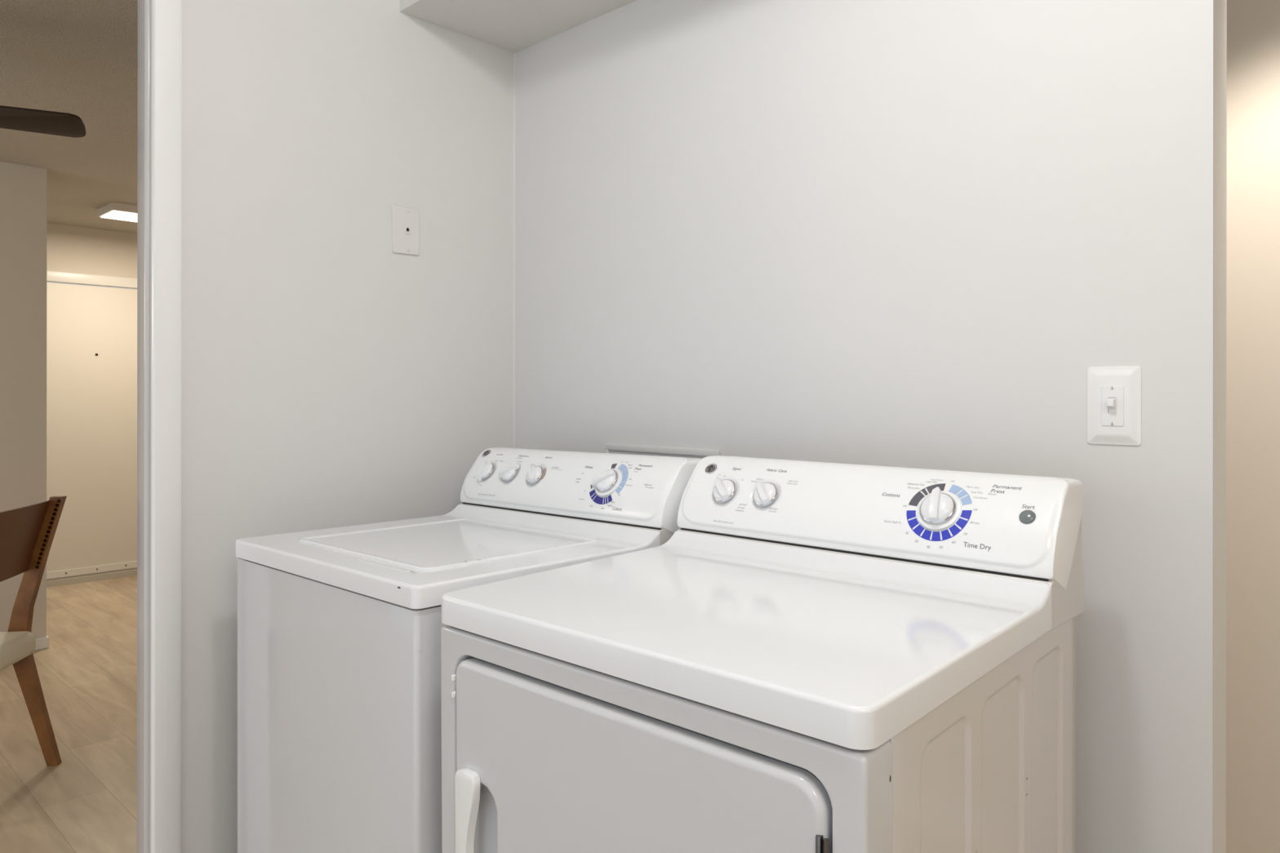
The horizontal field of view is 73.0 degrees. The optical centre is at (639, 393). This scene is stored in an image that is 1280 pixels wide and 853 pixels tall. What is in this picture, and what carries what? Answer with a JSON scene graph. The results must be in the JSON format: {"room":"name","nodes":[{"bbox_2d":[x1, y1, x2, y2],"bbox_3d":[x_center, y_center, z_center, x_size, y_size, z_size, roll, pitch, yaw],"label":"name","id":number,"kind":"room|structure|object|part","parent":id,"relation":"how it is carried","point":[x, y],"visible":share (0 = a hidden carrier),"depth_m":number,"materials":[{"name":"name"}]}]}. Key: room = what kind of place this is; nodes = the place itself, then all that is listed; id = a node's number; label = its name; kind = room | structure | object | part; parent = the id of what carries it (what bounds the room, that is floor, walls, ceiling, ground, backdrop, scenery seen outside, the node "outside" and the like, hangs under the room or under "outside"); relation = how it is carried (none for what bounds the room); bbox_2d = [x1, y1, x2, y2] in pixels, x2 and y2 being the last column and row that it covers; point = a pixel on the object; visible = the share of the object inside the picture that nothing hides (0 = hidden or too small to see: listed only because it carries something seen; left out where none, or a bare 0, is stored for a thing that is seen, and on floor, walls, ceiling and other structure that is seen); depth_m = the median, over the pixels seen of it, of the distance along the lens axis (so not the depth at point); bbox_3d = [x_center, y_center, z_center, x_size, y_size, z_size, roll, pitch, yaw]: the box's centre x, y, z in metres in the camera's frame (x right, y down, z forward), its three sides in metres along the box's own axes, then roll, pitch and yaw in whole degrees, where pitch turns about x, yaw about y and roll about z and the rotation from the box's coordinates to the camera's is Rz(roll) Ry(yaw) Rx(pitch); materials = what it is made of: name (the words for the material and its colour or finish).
{"room":"laundry","nodes":[
{"label":"laundry","id":0,"kind":"room"},
{"bbox_2d":[0,161,46,638],"bbox_3d":[-4.408,0.073,3.143,0.280,2.440,3.740,0,0,43],"label":"wall","id":1,"kind":"structure","parent":0,"point":[23,188],"depth_m":4.33,"materials":[{"name":"beige paint"}]},
{"bbox_2d":[34,635,48,650],"bbox_3d":[-4.394,1.264,3.143,0.281,0.058,3.741,0,0,43],"label":"baseboard","id":2,"kind":"structure","parent":1,"relation":"attached to","point":[42,643],"depth_m":4.38,"materials":[{"name":"white paint"}]},
{"bbox_2d":[0,575,137,852],"bbox_3d":[-1.939,1.346,1.875,8.590,0.100,5.300,0,0,43],"label":"floor","id":3,"kind":"structure","parent":0,"point":[86,802],"depth_m":3.31,"materials":[{"name":"brown wood"}]},
{"bbox_2d":[0,495,66,766],"bbox_3d":[-2.289,0.827,2.755,0.625,0.937,0.504,0,0,-9],"label":"dining chair","id":4,"kind":"object","parent":3,"relation":"on","point":[27,533],"visible":1,"depth_m":2.99,"materials":[{"name":"brown wood"}]},
{"bbox_3d":[-2.308,0.857,2.752,0.520,0.086,0.425,0,0,-9],"label":"seat","id":5,"kind":"part","parent":4,"relation":"part of","materials":[{"name":"beige fabric"}]},
{"bbox_3d":[-2.053,0.492,2.791,0.094,0.242,0.444,0,0,-9],"label":"backrest","id":6,"kind":"part","parent":4,"relation":"part of","materials":[{"name":"brown leather"}]},
{"bbox_2d":[235,447,701,852],"bbox_3d":[-0.341,0.713,1.804,0.704,1.170,0.721,-1,-1,43],"label":"washing machine","id":7,"kind":"object","parent":3,"relation":"on","point":[340,717],"visible":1,"depth_m":1.58,"materials":[{"name":"white metal"}]},
{"bbox_3d":[-0.394,0.302,1.750,0.686,0.057,0.565,-1,-1,43],"label":"panel","id":8,"kind":"part","parent":7,"relation":"part of","materials":[{"name":"white metal"}]},
{"bbox_3d":[-0.386,0.295,1.745,0.480,0.005,0.414,-1,-1,43],"label":"lid","id":9,"kind":"part","parent":7,"relation":"part of","materials":[{"name":"white metal"}]},
{"bbox_3d":[-0.388,0.190,2.142,0.046,0.054,0.018,1,-37,45],"label":"control knob","id":10,"kind":"part","parent":7,"relation":"part of","materials":[{"name":"white plastic"}]},
{"bbox_3d":[-0.315,0.184,2.079,0.054,0.046,0.018,-31,-54,15],"label":"control knob","id":11,"kind":"part","parent":7,"relation":"part of","materials":[{"name":"white plastic"}]},
{"bbox_3d":[-0.251,0.182,2.018,0.046,0.054,0.018,-31,-54,15],"label":"control knob","id":12,"kind":"part","parent":7,"relation":"part of","materials":[{"name":"white plastic"}]},
{"bbox_3d":[-0.079,0.182,1.845,0.059,0.052,0.020,-31,-54,15],"label":"control knob","id":13,"kind":"part","parent":7,"relation":"part of","materials":[{"name":"white plastic"}]},
{"bbox_2d":[440,455,1084,852],"bbox_3d":[0.192,0.710,1.298,0.693,1.185,0.742,0,1,42],"label":"dryer","id":14,"kind":"object","parent":3,"relation":"on","point":[820,657],"visible":1,"depth_m":1.12,"materials":[{"name":"white metal"}]},
{"bbox_3d":[-0.240,0.635,1.206,0.044,0.222,0.014,0,1,42],"label":"handle","id":15,"kind":"part","parent":14,"relation":"part of","materials":[{"name":"white plastic"}]},
{"bbox_3d":[-0.036,0.701,1.047,0.594,0.646,0.022,0,1,42],"label":"door","id":16,"kind":"part","parent":14,"relation":"part of","materials":[{"name":"white metal"}]},
{"bbox_3d":[-0.021,0.769,1.063,0.678,0.860,0.054,0,1,42],"label":"panel","id":17,"kind":"part","parent":14,"relation":"part of","materials":[{"name":"white metal"}]},
{"bbox_3d":[0.153,0.175,1.625,0.046,0.054,0.018,-34,-52,11],"label":"control knob","id":18,"kind":"part","parent":14,"relation":"part of","materials":[{"name":"white plastic"}]},
{"bbox_3d":[0.145,0.300,1.246,0.686,0.062,0.565,0,1,42],"label":"panel","id":19,"kind":"part","parent":14,"relation":"part of","materials":[{"name":"white metal"}]},
{"bbox_3d":[0.222,0.175,1.565,0.046,0.054,0.018,-31,-51,15],"label":"control knob","id":20,"kind":"part","parent":14,"relation":"part of","materials":[{"name":"white plastic"}]},
{"bbox_3d":[0.461,0.171,1.349,0.052,0.059,0.020,-8,-42,37],"label":"control knob","id":21,"kind":"part","parent":14,"relation":"part of","materials":[{"name":"white plastic"}]},
{"bbox_3d":[0.455,0.800,1.096,0.011,0.934,0.626,0,1,42],"label":"panel","id":22,"kind":"part","parent":14,"relation":"part of","materials":[{"name":"white metal"}]},
{"bbox_2d":[0,0,137,233],"bbox_3d":[-3.305,-1.186,3.131,4.875,0.080,5.240,0,0,43],"label":"ceiling","id":23,"kind":"structure","parent":0,"point":[79,58],"depth_m":3.28,"materials":[{"name":"beige paint"}]},
{"bbox_2d":[0,105,85,137],"bbox_3d":[-2.296,-0.947,2.442,1.164,0.395,1.214,0,0,43],"label":"ceiling fan","id":24,"kind":"object","parent":23,"relation":"hanging from","point":[45,122],"visible":1,"depth_m":2.70,"materials":[{"name":"brown metal"}]},
{"bbox_2d":[97,201,137,222],"bbox_3d":[-3.143,-1.119,5.376,0.300,0.052,0.320,0,0,43],"label":"ceiling light","id":25,"kind":"object","parent":23,"relation":"attached to","point":[116,211],"visible":0.53,"depth_m":5.25,"materials":[{"name":"white paint"}]},
{"bbox_2d":[101,210,137,222],"bbox_3d":[-3.143,-1.096,5.376,0.272,0.005,0.292,0,0,43],"label":"diffuser","id":26,"kind":"object","parent":25,"relation":"attached to","point":[128,215],"depth_m":5.29,"materials":[{"name":"white plastic"}]},
{"bbox_2d":[46,222,137,289],"bbox_3d":[-5.072,0.072,4.724,0.120,2.440,5.120,0,0,43],"label":"wall","id":27,"kind":"structure","parent":0,"point":[69,249],"depth_m":5.98,"materials":[{"name":"beige paint"}]},
{"bbox_2d":[46,282,137,580],"bbox_3d":[-3.853,0.252,5.951,0.051,2.001,0.860,0,0,43],"label":"door","id":28,"kind":"structure","parent":27,"relation":"in","point":[91,331],"depth_m":6.00,"materials":[{"name":"beige paint"}]},
{"bbox_2d":[46,270,137,288],"bbox_3d":[-3.834,0.235,5.933,0.023,2.118,1.020,0,0,43],"label":"trim","id":29,"kind":"structure","parent":27,"relation":"attached to","point":[51,276],"depth_m":5.97,"materials":[{"name":"white paint"}]},
{"bbox_2d":[46,568,137,587],"bbox_3d":[-3.874,1.274,5.970,0.145,0.040,1.020,0,0,43],"label":"trim","id":30,"kind":"structure","parent":27,"relation":"attached to","point":[53,583],"depth_m":5.96,"materials":[{"name":"beige paint"}]},
{"bbox_2d":[181,0,513,852],"bbox_3d":[-0.720,0.022,2.233,0.115,2.550,0.905,0,0,43],"label":"wall","id":31,"kind":"structure","parent":0,"point":[332,377],"depth_m":2.09,"materials":[{"name":"white paint"}]},
{"bbox_2d":[137,0,151,852],"bbox_3d":[-1.054,0.127,1.881,0.115,2.340,0.065,0,0,43],"label":"trim","id":32,"kind":"structure","parent":31,"relation":"attached to","point":[144,6],"depth_m":1.83,"materials":[{"name":"grey paint"}]},
{"bbox_2d":[151,0,182,852],"bbox_3d":[-1.003,0.097,1.838,0.017,2.400,0.058,0,0,43],"label":"trim","id":33,"kind":"structure","parent":31,"relation":"attached to","point":[166,15],"depth_m":1.83,"materials":[{"name":"white paint"}]},
{"bbox_2d":[391,204,419,255],"bbox_3d":[-0.611,-0.426,2.258,0.008,0.122,0.079,0,1,43],"label":"phone jack plate","id":34,"kind":"object","parent":31,"relation":"attached to","point":[405,220],"visible":1,"depth_m":2.25,"materials":[{"name":"white plastic"}]},
{"bbox_2d":[400,0,635,53],"bbox_3d":[0.131,-1.123,1.792,1.724,0.259,0.376,0,0,43],"label":"shelf","id":35,"kind":"structure","parent":0,"point":[514,26],"depth_m":2.27,"materials":[{"name":"white paint"}]},
{"bbox_2d":[515,0,1226,852],"bbox_3d":[0.252,0.023,2.008,1.844,2.550,0.106,0,0,43],"label":"wall","id":36,"kind":"structure","parent":0,"point":[904,233],"depth_m":1.64,"materials":[{"name":"white paint"}]},
{"bbox_2d":[513,53,515,448],"bbox_3d":[-0.367,0.152,2.519,0.003,2.291,0.003,0,0,43],"label":"trim","id":37,"kind":"structure","parent":36,"relation":"attached to","point":[513,53],"depth_m":2.52,"materials":[{"name":"white paint"}]},
{"bbox_2d":[605,444,719,458],"bbox_3d":[0.048,0.249,2.123,0.374,0.238,0.008,0,0,43],"label":"washer outlet box","id":38,"kind":"object","parent":36,"relation":"attached to","point":[610,448],"visible":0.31,"depth_m":2.12,"materials":[{"name":"white paint"}]},
{"bbox_3d":[0.050,0.249,2.125,0.358,0.218,0.002,0,0,43],"label":"panel","id":39,"kind":"part","parent":38,"relation":"part of","materials":[{"name":"white paint"}]},
{"bbox_2d":[1086,365,1141,445],"bbox_3d":[0.776,0.020,1.423,0.082,0.130,0.022,0,0,43],"label":"light switch","id":40,"kind":"object","parent":36,"relation":"attached to","point":[1113,393],"visible":1,"depth_m":1.42,"materials":[{"name":"white plastic"}]},
{"bbox_2d":[1226,0,1279,852],"bbox_3d":[1.570,0.024,2.035,3.720,2.550,0.120,0,0,43],"label":"wall","id":41,"kind":"structure","parent":0,"point":[1253,26],"depth_m":2.06,"materials":[{"name":"beige paint"}]}
]}

